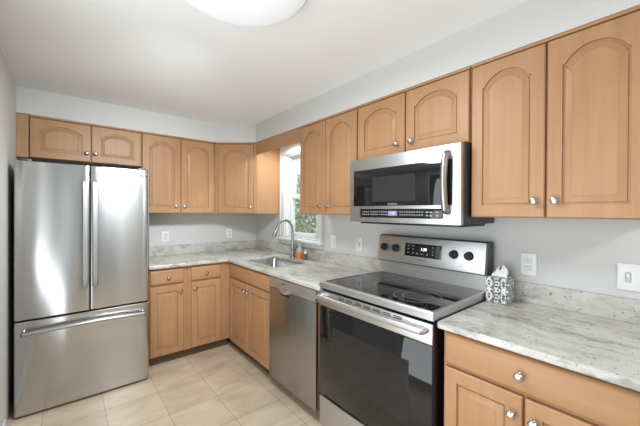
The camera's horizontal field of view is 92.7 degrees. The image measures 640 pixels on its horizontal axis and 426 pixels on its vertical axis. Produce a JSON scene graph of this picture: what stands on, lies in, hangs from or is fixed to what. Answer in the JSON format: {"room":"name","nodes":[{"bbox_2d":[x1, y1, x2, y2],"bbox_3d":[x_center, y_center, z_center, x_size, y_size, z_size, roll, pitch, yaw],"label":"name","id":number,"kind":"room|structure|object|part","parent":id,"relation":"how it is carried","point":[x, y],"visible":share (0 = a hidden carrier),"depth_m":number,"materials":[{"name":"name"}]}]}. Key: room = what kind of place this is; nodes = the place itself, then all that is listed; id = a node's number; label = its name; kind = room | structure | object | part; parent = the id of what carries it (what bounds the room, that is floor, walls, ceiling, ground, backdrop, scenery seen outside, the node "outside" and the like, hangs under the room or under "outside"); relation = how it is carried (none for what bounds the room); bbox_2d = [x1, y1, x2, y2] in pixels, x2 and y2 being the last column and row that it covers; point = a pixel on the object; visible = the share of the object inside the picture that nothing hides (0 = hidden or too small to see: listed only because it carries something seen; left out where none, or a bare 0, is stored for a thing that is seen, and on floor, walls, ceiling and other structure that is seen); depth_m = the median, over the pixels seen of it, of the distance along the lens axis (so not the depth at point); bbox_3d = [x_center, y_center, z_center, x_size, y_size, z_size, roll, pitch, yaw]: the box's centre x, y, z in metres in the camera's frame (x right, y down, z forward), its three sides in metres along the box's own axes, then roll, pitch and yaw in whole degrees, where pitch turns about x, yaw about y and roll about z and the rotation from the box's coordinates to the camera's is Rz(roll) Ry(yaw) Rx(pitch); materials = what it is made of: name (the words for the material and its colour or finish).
{"room":"kitchen","nodes":[
{"label":"kitchen","id":0,"kind":"room"},
{"bbox_2d":[0,48,18,425],"bbox_3d":[-0.734,0.222,0.347,0.100,2.309,5.600,0,0,-40],"label":"wall","id":1,"kind":"structure","parent":0,"point":[7,84],"depth_m":1.92,"materials":[{"name":"grey paint"}]},
{"bbox_2d":[16,113,29,158],"bbox_3d":[-2.349,-0.589,2.427,0.067,0.325,0.320,0,0,-40],"label":"filler panel","id":2,"kind":"object","parent":1,"relation":"attached to","point":[22,120],"visible":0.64,"depth_m":2.30,"materials":[{"name":"brown wood"}]},
{"bbox_2d":[6,338,322,425],"bbox_3d":[0.099,1.392,1.127,2.379,0.090,5.720,0,0,-40],"label":"floor","id":3,"kind":"structure","parent":0,"point":[219,386],"depth_m":2.17,"materials":[{"name":"beige tile"}]},
{"bbox_2d":[14,158,148,417],"bbox_3d":[-1.869,0.486,2.446,0.769,1.690,0.804,0,0,-40],"label":"refrigerator","id":4,"kind":"object","parent":3,"relation":"on","point":[81,232],"visible":1,"depth_m":2.13,"materials":[{"name":"grey metal"}]},
{"bbox_3d":[-1.825,0.178,2.093,0.386,1.037,0.075,0,0,-40],"label":"door","id":5,"kind":"part","parent":4,"relation":"part of","materials":[{"name":"silver metal"}]},
{"bbox_3d":[-1.681,1.013,2.219,0.769,0.608,0.075,0,0,-40],"label":"freezer drawer","id":6,"kind":"part","parent":4,"relation":"part of","materials":[{"name":"silver metal"}]},
{"bbox_3d":[-1.635,0.776,2.164,0.714,0.044,0.068,0,0,-40],"label":"drawer handle","id":7,"kind":"part","parent":4,"relation":"part of","materials":[{"name":"silver metal"}]},
{"bbox_3d":[-1.655,0.147,2.151,0.033,0.748,0.054,0,0,-40],"label":"door handle","id":8,"kind":"part","parent":4,"relation":"part of","materials":[{"name":"silver metal"}]},
{"bbox_3d":[-1.612,0.148,2.187,0.033,0.748,0.054,0,0,-40],"label":"door handle","id":9,"kind":"part","parent":4,"relation":"part of","materials":[{"name":"silver metal"}]},
{"bbox_3d":[-1.526,0.179,2.341,0.378,1.037,0.075,0,0,-40],"label":"door","id":10,"kind":"part","parent":4,"relation":"part of","materials":[{"name":"silver metal"}]},
{"bbox_2d":[148,266,186,366],"bbox_3d":[-1.516,0.905,2.909,0.312,0.852,0.658,0,0,-40],"label":"base cabinet","id":11,"kind":"object","parent":3,"relation":"on","point":[167,300],"visible":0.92,"depth_m":2.68,"materials":[{"name":"brown wood"}]},
{"bbox_3d":[-1.343,0.941,2.682,0.272,0.600,0.020,0,0,-40],"label":"door","id":12,"kind":"part","parent":11,"relation":"part of","materials":[{"name":"brown wood"}]},
{"bbox_3d":[-1.341,0.563,2.680,0.272,0.124,0.020,0,0,-40],"label":"drawer","id":13,"kind":"part","parent":11,"relation":"part of","materials":[{"name":"brown wood"}]},
{"bbox_2d":[185,262,228,355],"bbox_3d":[-1.240,0.905,3.139,0.404,0.852,0.658,0,0,-40],"label":"base cabinet","id":14,"kind":"object","parent":3,"relation":"on","point":[207,284],"visible":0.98,"depth_m":2.90,"materials":[{"name":"brown wood"}]},
{"bbox_3d":[-1.079,0.563,2.898,0.279,0.124,0.020,0,0,-40],"label":"drawer","id":15,"kind":"part","parent":14,"relation":"part of","materials":[{"name":"brown wood"}]},
{"bbox_3d":[-1.081,0.941,2.900,0.279,0.600,0.020,0,0,-40],"label":"door","id":16,"kind":"part","parent":14,"relation":"part of","materials":[{"name":"brown wood"}]},
{"bbox_2d":[229,262,270,372],"bbox_3d":[-0.428,0.910,2.908,0.666,0.852,0.836,0,0,-40],"label":"base cabinet","id":17,"kind":"object","parent":3,"relation":"on","point":[249,289],"visible":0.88,"depth_m":2.66,"materials":[{"name":"brown wood"}]},
{"bbox_3d":[-0.763,0.940,2.857,0.020,0.606,0.386,0,0,-40],"label":"door","id":18,"kind":"part","parent":17,"relation":"part of","materials":[{"name":"brown wood"}]},
{"bbox_3d":[-0.635,0.561,2.704,0.020,0.126,0.780,0,0,-40],"label":"false drawer","id":19,"kind":"part","parent":17,"relation":"part of","materials":[{"name":"brown wood"}]},
{"bbox_3d":[-0.511,0.943,2.555,0.020,0.606,0.388,0,0,-40],"label":"door","id":20,"kind":"part","parent":17,"relation":"part of","materials":[{"name":"brown wood"}]},
{"bbox_2d":[149,240,380,290],"bbox_3d":[-0.675,0.417,2.689,1.332,0.133,2.070,0,0,-40],"label":"countertop","id":21,"kind":"structure","parent":17,"relation":"on","point":[320,265],"depth_m":2.87,"materials":[{"name":"white stone"}]},
{"bbox_2d":[252,258,298,267],"bbox_3d":[-0.427,0.577,2.899,0.415,0.186,0.640,0,0,-40],"label":"sink","id":22,"kind":"object","parent":21,"relation":"in","point":[274,262],"visible":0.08,"depth_m":3.16,"materials":[{"name":"silver metal"}]},
{"bbox_2d":[272,219,296,257],"bbox_3d":[-0.357,0.256,3.019,0.245,0.392,0.088,0,0,-21],"label":"faucet","id":23,"kind":"object","parent":21,"relation":"on","point":[293,246],"visible":1,"depth_m":3.05,"materials":[{"name":"silver metal"}]},
{"bbox_3d":[-0.347,0.178,3.023,0.195,0.237,0.025,0,0,-32],"label":"gooseneck spout","id":24,"kind":"part","parent":23,"relation":"part of","materials":[{"name":"silver metal"}]},
{"bbox_2d":[296,241,301,258],"bbox_3d":[-0.203,0.367,3.018,0.058,0.170,0.058,0,0,7],"label":"soap bottle","id":25,"kind":"object","parent":21,"relation":"on","point":[299,249],"visible":1,"depth_m":3.00,"materials":[{"name":"orange plastic"}]},
{"bbox_2d":[303,250,307,259],"bbox_3d":[-0.143,0.406,2.977,0.046,0.094,0.046,0,0,-40],"label":"dispenser bottle","id":26,"kind":"object","parent":21,"relation":"on","point":[305,252],"visible":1,"depth_m":2.96,"materials":[{"name":"grey"}]},
{"bbox_2d":[269,276,320,411],"bbox_3d":[0.020,0.917,2.350,0.637,0.848,0.586,0,0,-40],"label":"dishwasher","id":27,"kind":"object","parent":3,"relation":"on","point":[294,319],"visible":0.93,"depth_m":2.11,"materials":[{"name":"grey metal"}]},
{"bbox_2d":[316,234,492,425],"bbox_3d":[0.457,0.752,1.779,0.694,1.188,0.761,0,0,-40],"label":"range","id":28,"kind":"object","parent":3,"relation":"on","point":[382,343],"visible":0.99,"depth_m":1.64,"materials":[{"name":"silver metal"}]},
{"bbox_3d":[0.248,1.215,1.610,0.028,0.182,0.757,0,0,-40],"label":"storage drawer","id":29,"kind":"part","parent":28,"relation":"part of","materials":[{"name":"silver metal"}]},
{"bbox_3d":[0.457,0.242,2.191,0.031,0.052,0.052,0,0,-40],"label":"control knob","id":30,"kind":"part","parent":28,"relation":"part of","materials":[{"name":"black plastic"}]},
{"bbox_3d":[0.520,0.243,2.116,0.031,0.052,0.052,0,0,-40],"label":"control knob","id":31,"kind":"part","parent":28,"relation":"part of","materials":[{"name":"black plastic"}]},
{"bbox_2d":[316,289,485,425],"bbox_3d":[0.457,0.899,1.780,0.694,0.855,0.757,0,0,-40],"label":"oven","id":32,"kind":"object","parent":28,"relation":"in","point":[381,365],"depth_m":1.53,"materials":[{"name":"black glass"}]},
{"bbox_2d":[319,270,485,320],"bbox_3d":[0.471,0.444,1.788,0.602,0.037,0.761,0,0,-40],"label":"cooktop","id":33,"kind":"object","parent":28,"relation":"in","point":[416,297],"depth_m":1.65,"materials":[{"name":"black glass"}]},
{"bbox_3d":[0.659,0.244,1.966,0.013,0.084,0.261,0,0,-40],"label":"display glass","id":34,"kind":"part","parent":28,"relation":"part of","materials":[{"name":"black glass"}]},
{"bbox_3d":[0.671,0.250,1.958,0.032,0.172,0.745,0,0,-40],"label":"control panel","id":35,"kind":"part","parent":28,"relation":"part of","materials":[{"name":"silver metal"}]},
{"bbox_3d":[0.707,0.389,1.978,0.058,0.094,0.745,0,0,-40],"label":"riser panel","id":36,"kind":"part","parent":28,"relation":"part of","materials":[{"name":"silver metal"}]},
{"bbox_3d":[0.784,0.246,1.798,0.031,0.052,0.052,0,0,-40],"label":"control knob","id":37,"kind":"part","parent":28,"relation":"part of","materials":[{"name":"black plastic"}]},
{"bbox_3d":[0.841,0.246,1.730,0.031,0.052,0.052,0,0,-40],"label":"control knob","id":38,"kind":"part","parent":28,"relation":"part of","materials":[{"name":"black plastic"}]},
{"bbox_2d":[444,330,639,425],"bbox_3d":[0.941,0.925,1.265,0.658,0.852,0.604,0,0,-40],"label":"base cabinet","id":39,"kind":"object","parent":3,"relation":"on","point":[485,384],"visible":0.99,"depth_m":1.08,"materials":[{"name":"brown wood"}]},
{"bbox_3d":[0.628,0.955,1.195,0.020,0.606,0.288,0,0,-40],"label":"door","id":40,"kind":"part","parent":39,"relation":"part of","materials":[{"name":"brown wood"}]},
{"bbox_3d":[0.681,0.720,1.089,0.034,0.031,0.031,0,0,-40],"label":"knob","id":41,"kind":"part","parent":39,"relation":"part of","materials":[{"name":"silver metal"}]},
{"bbox_3d":[0.697,0.574,1.070,0.034,0.031,0.031,0,0,-40],"label":"knob","id":42,"kind":"part","parent":39,"relation":"part of","materials":[{"name":"silver metal"}]},
{"bbox_3d":[0.725,0.721,1.037,0.034,0.031,0.031,0,0,-40],"label":"knob","id":43,"kind":"part","parent":39,"relation":"part of","materials":[{"name":"silver metal"}]},
{"bbox_2d":[437,280,639,391],"bbox_3d":[0.957,0.431,1.265,0.640,0.133,0.650,0,0,-40],"label":"countertop","id":44,"kind":"structure","parent":39,"relation":"on","point":[596,335],"depth_m":1.24,"materials":[{"name":"white stone"}]},
{"bbox_2d":[486,265,513,304],"bbox_3d":[0.953,0.369,1.615,0.100,0.191,0.106,0,0,-43],"label":"tissue box","id":45,"kind":"object","parent":44,"relation":"on","point":[499,287],"visible":1,"depth_m":1.58,"materials":[{"name":"grey cardboard"}]},
{"bbox_3d":[0.816,0.957,0.968,0.020,0.606,0.286,0,0,-40],"label":"door","id":46,"kind":"part","parent":39,"relation":"part of","materials":[{"name":"brown wood"}]},
{"bbox_2d":[149,213,255,245],"bbox_3d":[-1.684,0.204,3.276,2.379,2.309,0.120,0,0,-40],"label":"wall","id":47,"kind":"structure","parent":0,"point":[183,228],"depth_m":3.46,"materials":[{"name":"grey paint"}]},
{"bbox_2d":[29,114,141,168],"bbox_3d":[-2.021,-0.589,2.675,0.751,0.327,0.358,0,0,-40],"label":"upper cabinet","id":48,"kind":"object","parent":47,"relation":"attached to","point":[52,140],"visible":0.99,"depth_m":2.53,"materials":[{"name":"brown wood"}]},
{"bbox_3d":[-2.077,-0.581,2.454,0.374,0.306,0.020,0,0,-40],"label":"door","id":49,"kind":"part","parent":48,"relation":"part of","materials":[{"name":"brown wood"}]},
{"bbox_3d":[-2.032,-0.746,2.688,0.751,0.013,0.322,0,0,-40],"label":"moulding","id":50,"kind":"part","parent":48,"relation":"part of","materials":[{"name":"brown wood"}]},
{"bbox_3d":[-1.789,-0.581,2.693,0.363,0.306,0.020,0,0,-40],"label":"door","id":51,"kind":"part","parent":48,"relation":"part of","materials":[{"name":"brown wood"}]},
{"bbox_2d":[162,231,168,241],"bbox_3d":[-1.637,0.251,3.230,0.072,0.116,0.010,0,0,-40],"label":"wall outlet","id":52,"kind":"object","parent":47,"relation":"attached to","point":[165,234],"visible":1,"depth_m":3.23,"materials":[{"name":"white plastic"}]},
{"bbox_2d":[140,131,214,212],"bbox_3d":[-1.470,-0.375,3.135,0.681,0.754,0.358,0,0,-40],"label":"upper cabinet","id":53,"kind":"object","parent":47,"relation":"attached to","point":[181,170],"visible":0.98,"depth_m":3.01,"materials":[{"name":"brown wood"}]},
{"bbox_3d":[-1.514,-0.367,2.922,0.331,0.733,0.020,0,0,-40],"label":"door","id":54,"kind":"part","parent":53,"relation":"part of","materials":[{"name":"brown wood"}]},
{"bbox_3d":[-1.479,-0.746,3.147,0.681,0.013,0.322,0,0,-40],"label":"moulding","id":55,"kind":"part","parent":53,"relation":"part of","materials":[{"name":"brown wood"}]},
{"bbox_3d":[-1.256,-0.366,3.137,0.324,0.733,0.020,0,0,-40],"label":"door","id":56,"kind":"part","parent":53,"relation":"part of","materials":[{"name":"brown wood"}]},
{"bbox_2d":[149,240,254,255],"bbox_3d":[-1.330,0.394,3.478,1.332,0.102,0.020,0,0,-40],"label":"backsplash","id":57,"kind":"structure","parent":47,"relation":"attached to","point":[231,245],"depth_m":3.44,"materials":[{"name":"white stone"}]},
{"bbox_2d":[226,229,231,237],"bbox_3d":[-1.095,0.248,3.680,0.072,0.116,0.010,0,0,-40],"label":"wall outlet","id":58,"kind":"object","parent":47,"relation":"attached to","point":[228,231],"visible":1,"depth_m":3.67,"materials":[{"name":"white plastic"}]},
{"bbox_2d":[214,143,280,213],"bbox_3d":[-0.878,-0.373,3.468,0.651,0.754,0.601,0,0,-40],"label":"upper cabinet","id":59,"kind":"object","parent":47,"relation":"attached to","point":[245,181],"visible":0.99,"depth_m":3.25,"materials":[{"name":"brown wood"}]},
{"bbox_3d":[-0.891,-0.743,3.278,0.424,0.013,0.068,0,0,2],"label":"moulding","id":60,"kind":"part","parent":59,"relation":"part of","materials":[{"name":"brown wood"}]},
{"bbox_3d":[-0.895,-0.365,3.253,0.374,0.733,0.020,0,0,2],"label":"door","id":61,"kind":"part","parent":59,"relation":"part of","materials":[{"name":"brown wood"}]},
{"bbox_2d":[256,127,300,154],"bbox_3d":[-0.419,-0.682,2.941,0.022,0.127,0.798,0,0,-40],"label":"window valance","id":62,"kind":"object","parent":59,"relation":"attached to","point":[291,137],"visible":0.82,"depth_m":2.88,"materials":[{"name":"brown wood"}]},
{"bbox_2d":[0,0,525,123],"bbox_3d":[0.111,-0.962,1.116,2.379,0.060,5.720,0,0,-40],"label":"ceiling","id":63,"kind":"structure","parent":0,"point":[168,57],"depth_m":1.74,"materials":[{"name":"white paint"}]},
{"bbox_2d":[186,0,306,25],"bbox_3d":[-0.319,-0.891,1.202,0.576,0.084,0.576,0,0,-40],"label":"ceiling light","id":64,"kind":"object","parent":63,"relation":"attached to","point":[237,12],"visible":1,"depth_m":1.29,"materials":[{"name":"white glass"}]},
{"bbox_2d":[16,0,639,143],"bbox_3d":[-0.539,-0.841,1.883,2.159,0.195,3.470,0,0,-40],"label":"soffit","id":65,"kind":"structure","parent":0,"point":[528,22],"depth_m":1.94,"materials":[{"name":"grey paint"}]},
{"bbox_2d":[256,143,639,299],"bbox_3d":[1.012,0.224,1.797,0.120,2.309,5.600,0,0,-40],"label":"wall","id":66,"kind":"structure","parent":0,"point":[576,254],"depth_m":1.55,"materials":[{"name":"grey paint"}]},
{"bbox_2d":[276,143,324,248],"bbox_3d":[-0.174,-0.189,3.183,0.175,1.060,0.775,0,0,-40],"label":"window","id":67,"kind":"structure","parent":66,"relation":"in","point":[289,156],"depth_m":3.38,"materials":[{"name":"white paint"}]},
{"bbox_3d":[-0.124,-0.387,3.224,0.030,0.468,0.541,0,0,-40],"label":"sash","id":68,"kind":"part","parent":67,"relation":"part of","materials":[{"name":"white paint"}]},
{"bbox_3d":[-0.184,0.285,3.179,0.155,0.027,0.775,0,0,-40],"label":"sill","id":69,"kind":"part","parent":67,"relation":"part of","materials":[{"name":"white paint"}]},
{"bbox_3d":[-0.153,-0.181,3.201,0.120,0.905,0.565,0,0,-40],"label":"frame","id":70,"kind":"part","parent":67,"relation":"part of","materials":[{"name":"white paint"}]},
{"bbox_3d":[-0.152,0.033,3.204,0.030,0.452,0.541,0,0,-40],"label":"sash","id":71,"kind":"part","parent":67,"relation":"part of","materials":[{"name":"white paint"}]},
{"bbox_2d":[255,240,380,270],"bbox_3d":[-0.164,0.402,3.100,0.020,0.102,2.050,0,0,-40],"label":"backsplash","id":72,"kind":"structure","parent":66,"relation":"attached to","point":[365,263],"depth_m":2.77,"materials":[{"name":"white stone"}]},
{"bbox_2d":[300,106,357,214],"bbox_3d":[0.150,-0.364,2.459,0.358,0.754,0.672,0,0,-40],"label":"upper cabinet","id":73,"kind":"object","parent":66,"relation":"attached to","point":[328,145],"visible":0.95,"depth_m":2.33,"materials":[{"name":"brown wood"}]},
{"bbox_3d":[-0.061,-0.357,2.502,0.020,0.733,0.326,0,0,-40],"label":"door","id":74,"kind":"part","parent":73,"relation":"part of","materials":[{"name":"brown wood"}]},
{"bbox_3d":[0.166,-0.734,2.469,0.322,0.013,0.672,0,0,-40],"label":"moulding","id":75,"kind":"part","parent":73,"relation":"part of","materials":[{"name":"brown wood"}]},
{"bbox_3d":[0.153,-0.355,2.244,0.020,0.733,0.328,0,0,-40],"label":"door","id":76,"kind":"part","parent":73,"relation":"part of","materials":[{"name":"brown wood"}]},
{"bbox_2d":[331,235,335,248],"bbox_3d":[0.122,0.262,2.766,0.010,0.116,0.072,0,0,-40],"label":"wall switch","id":77,"kind":"object","parent":66,"relation":"attached to","point":[333,238],"visible":1,"depth_m":2.76,"materials":[{"name":"white plastic"}]},
{"bbox_2d":[356,237,362,251],"bbox_3d":[0.321,0.260,2.519,0.020,0.116,0.072,0,0,-40],"label":"wall switch","id":78,"kind":"object","parent":66,"relation":"attached to","point":[359,241],"visible":1,"depth_m":2.52,"materials":[{"name":"white plastic"}]},
{"bbox_2d":[358,66,472,159],"bbox_3d":[0.612,-0.546,1.903,0.358,0.380,0.764,0,0,-40],"label":"upper cabinet","id":79,"kind":"object","parent":66,"relation":"attached to","point":[437,111],"visible":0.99,"depth_m":1.74,"materials":[{"name":"brown wood"}]},
{"bbox_3d":[0.388,-0.540,1.961,0.020,0.359,0.377,0,0,-40],"label":"door","id":80,"kind":"part","parent":79,"relation":"part of","materials":[{"name":"brown wood"}]},
{"bbox_3d":[0.627,-0.729,1.913,0.322,0.013,0.764,0,0,-40],"label":"moulding","id":81,"kind":"part","parent":79,"relation":"part of","materials":[{"name":"brown wood"}]},
{"bbox_2d":[350,142,493,226],"bbox_3d":[0.568,-0.138,1.867,0.462,0.416,0.753,0,0,-40],"label":"microwave oven","id":82,"kind":"object","parent":79,"relation":"attached to","point":[431,186],"visible":1,"depth_m":1.66,"materials":[{"name":"grey metal"}]},
{"bbox_3d":[0.442,0.003,1.756,0.004,0.053,0.565,0,0,-40],"label":"keypad panel","id":83,"kind":"part","parent":82,"relation":"part of","materials":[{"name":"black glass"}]},
{"bbox_3d":[0.616,-0.152,1.501,0.068,0.326,0.033,0,0,-40],"label":"door handle","id":84,"kind":"part","parent":82,"relation":"part of","materials":[{"name":"silver metal"}]},
{"bbox_3d":[0.631,-0.537,1.668,0.020,0.359,0.369,0,0,-40],"label":"door","id":85,"kind":"part","parent":79,"relation":"part of","materials":[{"name":"brown wood"}]},
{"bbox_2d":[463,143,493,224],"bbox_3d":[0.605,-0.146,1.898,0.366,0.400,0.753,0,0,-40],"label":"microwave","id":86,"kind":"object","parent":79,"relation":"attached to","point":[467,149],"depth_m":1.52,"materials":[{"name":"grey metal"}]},
{"bbox_2d":[521,252,536,275],"bbox_3d":[1.093,0.268,1.597,0.010,0.116,0.072,0,0,-40],"label":"wall outlet","id":87,"kind":"object","parent":66,"relation":"attached to","point":[528,260],"visible":1,"depth_m":1.59,"materials":[{"name":"white plastic"}]},
{"bbox_2d":[525,258,531,263],"bbox_3d":[1.091,0.249,1.596,0.005,0.028,0.034,0,0,-40],"label":"socket","id":88,"kind":"object","parent":87,"relation":"attached to","point":[527,260],"depth_m":1.60,"materials":[{"name":"grey plastic"}]},
{"bbox_2d":[525,265,531,270],"bbox_3d":[1.091,0.288,1.596,0.005,0.028,0.034,0,0,-40],"label":"socket","id":89,"kind":"object","parent":87,"relation":"attached to","point":[527,267],"depth_m":1.60,"materials":[{"name":"grey plastic"}]},
{"bbox_2d":[471,5,639,219],"bbox_3d":[1.055,-0.354,1.369,0.358,0.754,0.616,0,0,-40],"label":"upper cabinet","id":90,"kind":"object","parent":66,"relation":"attached to","point":[556,118],"visible":1,"depth_m":1.24,"materials":[{"name":"brown wood"}]},
{"bbox_3d":[0.853,-0.348,1.400,0.020,0.733,0.301,0,0,-40],"label":"door","id":91,"kind":"part","parent":90,"relation":"part of","materials":[{"name":"brown wood"}]},
{"bbox_3d":[0.907,-0.051,1.293,0.034,0.031,0.031,0,0,-40],"label":"knob","id":92,"kind":"part","parent":90,"relation":"part of","materials":[{"name":"silver metal"}]},
{"bbox_3d":[0.953,-0.051,1.238,0.034,0.031,0.031,0,0,-40],"label":"knob","id":93,"kind":"part","parent":90,"relation":"part of","materials":[{"name":"silver metal"}]},
{"bbox_3d":[1.070,-0.725,1.379,0.322,0.013,0.616,0,0,-40],"label":"moulding","id":94,"kind":"part","parent":90,"relation":"part of","materials":[{"name":"brown wood"}]},
{"bbox_3d":[1.049,-0.346,1.164,0.020,0.733,0.297,0,0,-40],"label":"door","id":95,"kind":"part","parent":90,"relation":"part of","materials":[{"name":"brown wood"}]},
{"bbox_2d":[514,280,639,324],"bbox_3d":[1.195,0.416,1.463,0.020,0.102,0.650,0,0,-40],"label":"backsplash","id":96,"kind":"structure","parent":66,"relation":"attached to","point":[623,309],"depth_m":1.42,"materials":[{"name":"white stone"}]},
{"bbox_2d":[617,263,639,291],"bbox_3d":[1.325,0.277,1.310,0.020,0.116,0.072,0,0,-40],"label":"wall switch","id":97,"kind":"object","parent":66,"relation":"attached to","point":[628,275],"visible":1,"depth_m":1.31,"materials":[{"name":"white plastic"}]},
{"label":"outside","id":98,"kind":"structure","parent":0,"visible":0},
{"bbox_3d":[0.831,1.745,9.198,8.700,0.200,12.000,0,0,-40],"label":"lawn","id":99,"kind":"structure","parent":98,"visible":0},
{"bbox_2d":[295,172,315,233],"bbox_3d":[-0.032,0.431,5.933,1.320,2.459,1.336,0,0,-40],"label":"shrub","id":100,"kind":"object","parent":99,"relation":"on","point":[305,219],"visible":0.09,"depth_m":5.79,"materials":[{"name":"green plant"}]}
]}

